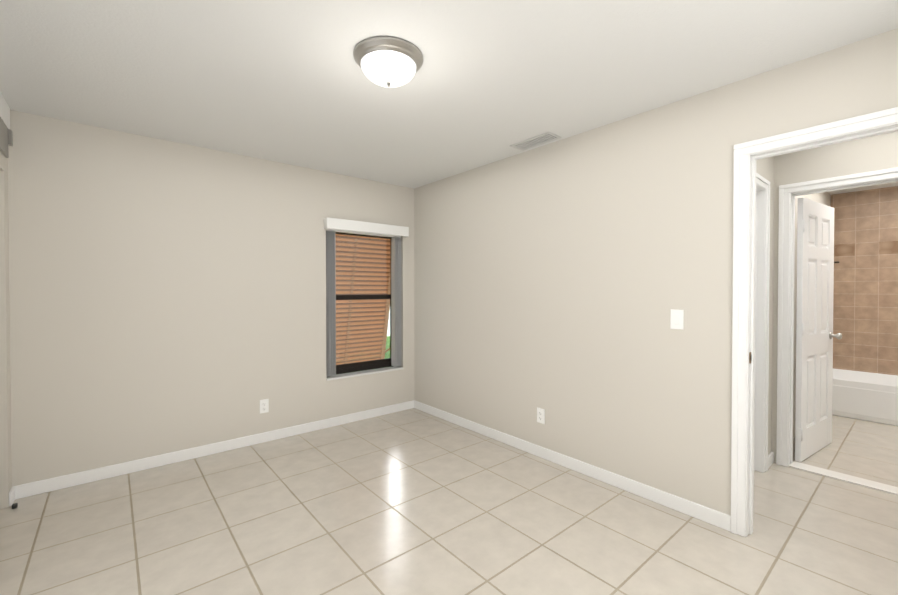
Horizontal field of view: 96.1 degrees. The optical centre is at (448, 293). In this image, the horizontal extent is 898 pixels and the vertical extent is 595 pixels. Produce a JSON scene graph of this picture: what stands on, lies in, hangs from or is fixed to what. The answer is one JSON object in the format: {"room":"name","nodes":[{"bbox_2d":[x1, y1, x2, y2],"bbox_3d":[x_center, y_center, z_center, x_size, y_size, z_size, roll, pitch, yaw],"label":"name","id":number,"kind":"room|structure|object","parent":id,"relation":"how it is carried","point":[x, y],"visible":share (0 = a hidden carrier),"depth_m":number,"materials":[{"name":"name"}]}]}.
{"room":"empty bedroom","nodes":[
{"label":"empty bedroom","id":0,"kind":"room"},
{"bbox_2d":[0,151,11,508],"bbox_3d":[-1.461,0.091,0.896,0.120,2.440,4.135,-1,1,-40],"label":"wall","id":1,"kind":"structure","parent":0,"point":[5,439],"depth_m":2.43,"materials":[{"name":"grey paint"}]},
{"bbox_2d":[0,92,12,157],"bbox_3d":[-1.448,-0.970,0.986,0.029,0.319,3.935,-1,1,-40],"label":"track rail","id":2,"kind":"object","parent":1,"relation":"attached to","point":[6,136],"visible":1,"depth_m":2.38,"materials":[{"name":"white"}]},
{"bbox_2d":[8,110,413,485],"bbox_3d":[-1.917,0.063,3.343,4.065,2.440,0.200,-1,1,-40],"label":"wall","id":3,"kind":"structure","parent":0,"point":[166,296],"depth_m":3.03,"materials":[{"name":"grey paint"}]},
{"bbox_2d":[9,401,412,503],"bbox_3d":[-1.557,1.238,3.511,3.075,0.085,0.025,-1,1,-40],"label":"baseboard","id":4,"kind":"structure","parent":3,"relation":"attached to","point":[65,481],"depth_m":3.10,"materials":[{"name":"white wood"}]},
{"bbox_2d":[260,399,268,413],"bbox_3d":[-1.597,0.969,3.485,0.072,0.117,0.009,-1,1,-40],"label":"outlet","id":5,"kind":"object","parent":3,"relation":"attached to","point":[264,405],"visible":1,"depth_m":3.48,"materials":[{"name":"white plastic"}]},
{"bbox_2d":[335,232,393,373],"bbox_3d":[-0.925,0.073,4.226,0.870,1.460,0.072,-1,1,-40],"label":"window","id":6,"kind":"structure","parent":3,"relation":"in","point":[361,366],"depth_m":4.24,"materials":[{"name":"brown metal"}]},
{"bbox_2d":[335,234,390,364],"bbox_3d":[-1.074,0.032,4.419,1.000,1.624,0.360,-1,1,-40],"label":"window blind","id":7,"kind":"object","parent":6,"relation":"attached to","point":[368,287],"depth_m":4.51,"materials":[{"name":"brown wood"}]},
{"bbox_2d":[326,366,402,380],"bbox_3d":[-0.869,0.813,4.168,0.868,0.020,0.129,-1,1,-40],"label":"window sill","id":8,"kind":"structure","parent":3,"relation":"attached to","point":[357,373],"depth_m":4.13,"materials":[{"name":"white stone"}]},
{"bbox_2d":[324,217,408,375],"bbox_3d":[-0.840,0.035,4.122,0.917,1.507,0.181,-1,1,-40],"label":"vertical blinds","id":9,"kind":"object","parent":3,"relation":"attached to","point":[332,226],"visible":0.94,"depth_m":3.98,"materials":[{"name":"white"}]},
{"bbox_2d":[0,408,897,594],"bbox_3d":[1.561,1.325,2.283,8.015,0.060,6.315,-1,1,-40],"label":"floor","id":10,"kind":"structure","parent":0,"point":[413,501],"depth_m":2.23,"materials":[{"name":"tile"}]},
{"bbox_2d":[788,461,897,494],"bbox_3d":[2.820,1.284,2.754,0.130,0.012,0.760,-1,1,-40],"label":"trim","id":11,"kind":"structure","parent":10,"relation":"on","point":[850,479],"depth_m":2.80,"materials":[{"name":"white"}]},
{"bbox_2d":[832,368,897,425],"bbox_3d":[4.930,1.085,3.731,0.744,0.386,2.167,-1,1,-40],"label":"bathtub","id":12,"kind":"object","parent":10,"relation":"on","point":[867,396],"visible":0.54,"depth_m":4.10,"materials":[{"name":"white ceramic"}]},
{"bbox_2d":[0,0,897,194],"bbox_3d":[1.561,-1.175,2.254,8.015,0.060,6.315,-1,1,-40],"label":"ceiling","id":13,"kind":"structure","parent":0,"point":[291,83],"depth_m":2.02,"materials":[{"name":"white paint"}]},
{"bbox_2d":[353,36,422,87],"bbox_3d":[-0.290,-1.070,1.946,0.332,0.143,0.332,-1,1,-40],"label":"ceiling light","id":14,"kind":"object","parent":13,"relation":"attached to","point":[389,61],"visible":0.98,"depth_m":1.86,"materials":[{"name":"white glass"}]},
{"bbox_2d":[510,132,561,150],"bbox_3d":[0.649,-1.148,3.050,0.160,0.011,0.365,-1,1,-40],"label":"ceiling vent","id":15,"kind":"object","parent":13,"relation":"in","point":[538,140],"visible":1,"depth_m":3.03,"materials":[{"name":"grey metal"}]},
{"bbox_2d":[414,28,897,515],"bbox_3d":[0.987,0.067,2.949,0.120,2.440,4.135,-1,1,-40],"label":"wall","id":16,"kind":"structure","parent":0,"point":[558,281],"depth_m":2.70,"materials":[{"name":"grey paint"}]},
{"bbox_2d":[537,407,544,423],"bbox_3d":[0.722,0.959,3.176,0.009,0.117,0.072,-1,1,-40],"label":"outlet","id":17,"kind":"object","parent":16,"relation":"attached to","point":[540,415],"visible":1,"depth_m":3.17,"materials":[{"name":"white plastic"}]},
{"bbox_2d":[413,400,730,531],"bbox_3d":[0.582,1.240,3.342,0.014,0.085,2.982,-1,1,-40],"label":"baseboard","id":18,"kind":"structure","parent":16,"relation":"attached to","point":[698,511],"depth_m":2.79,"materials":[{"name":"white wood"}]},
{"bbox_2d":[670,309,683,329],"bbox_3d":[1.359,0.152,2.406,0.010,0.117,0.072,-1,1,-40],"label":"light switch","id":19,"kind":"object","parent":16,"relation":"attached to","point":[676,319],"visible":1,"depth_m":2.40,"materials":[{"name":"white plastic"}]},
{"bbox_2d":[731,107,897,536],"bbox_3d":[1.879,0.250,1.888,0.158,2.098,0.897,-1,1,-40],"label":"door frame","id":20,"kind":"structure","parent":16,"relation":"attached to","point":[748,154],"depth_m":2.15,"materials":[{"name":"white wood"}]},
{"bbox_2d":[756,156,830,454],"bbox_3d":[3.013,0.060,3.607,3.830,2.440,0.120,-1,1,-40],"label":"wall","id":21,"kind":"structure","parent":0,"point":[765,168],"depth_m":3.05,"materials":[{"name":"grey paint"}]},
{"bbox_2d":[754,173,769,472],"bbox_3d":[1.929,0.241,2.700,0.897,2.098,0.158,-1,1,-40],"label":"door frame","id":22,"kind":"structure","parent":21,"relation":"attached to","point":[762,275],"depth_m":2.91,"materials":[{"name":"white wood"}]},
{"bbox_2d":[831,186,897,375],"bbox_3d":[5.261,0.055,3.997,0.123,2.440,2.410,-1,1,-40],"label":"wall tile","id":23,"kind":"structure","parent":21,"relation":"attached to","point":[865,309],"depth_m":4.55,"materials":[{"name":"beige tile"}]},
{"bbox_2d":[772,131,897,462],"bbox_3d":[3.498,0.079,1.932,0.120,2.440,3.070,-1,1,-40],"label":"wall","id":24,"kind":"structure","parent":0,"point":[873,153],"depth_m":2.86,"materials":[{"name":"grey paint"}]},
{"bbox_2d":[768,452,773,467],"bbox_3d":[3.011,1.261,1.537,1.150,0.085,3.070,-1,1,-40],"label":"baseboard","id":25,"kind":"structure","parent":24,"relation":"attached to","point":[770,458],"depth_m":3.02,"materials":[{"name":"white wood"}]},
{"bbox_2d":[795,197,841,461],"bbox_3d":[2.967,0.272,3.265,0.746,2.007,0.179,0,1,-33],"label":"bathroom door","id":26,"kind":"structure","parent":24,"relation":"in","point":[815,335],"depth_m":3.21,"materials":[{"name":"white wood"}]},
{"bbox_2d":[776,167,897,466],"bbox_3d":[2.820,0.241,2.742,0.158,2.098,0.897,-1,1,-40],"label":"door frame","id":27,"kind":"structure","parent":24,"relation":"attached to","point":[788,193],"depth_m":3.01,"materials":[{"name":"white wood"}]},
{"label":"outside","id":28,"kind":"structure","parent":0,"visible":0},
{"bbox_2d":[337,336,389,359],"bbox_3d":[-12.258,1.310,18.311,35.000,0.100,36.005,-1,1,-40],"label":"lawn","id":29,"kind":"structure","parent":28,"point":[388,345],"depth_m":9.87,"materials":[{"name":"green plant"}]},
{"bbox_2d":[387,310,389,335],"bbox_3d":[-4.857,-0.382,10.242,30.400,3.470,0.450,-1,1,-40],"label":"wall","id":30,"kind":"structure","parent":29,"relation":"on","point":[388,329],"depth_m":12.66,"materials":[{"name":"white paint"}]}
]}

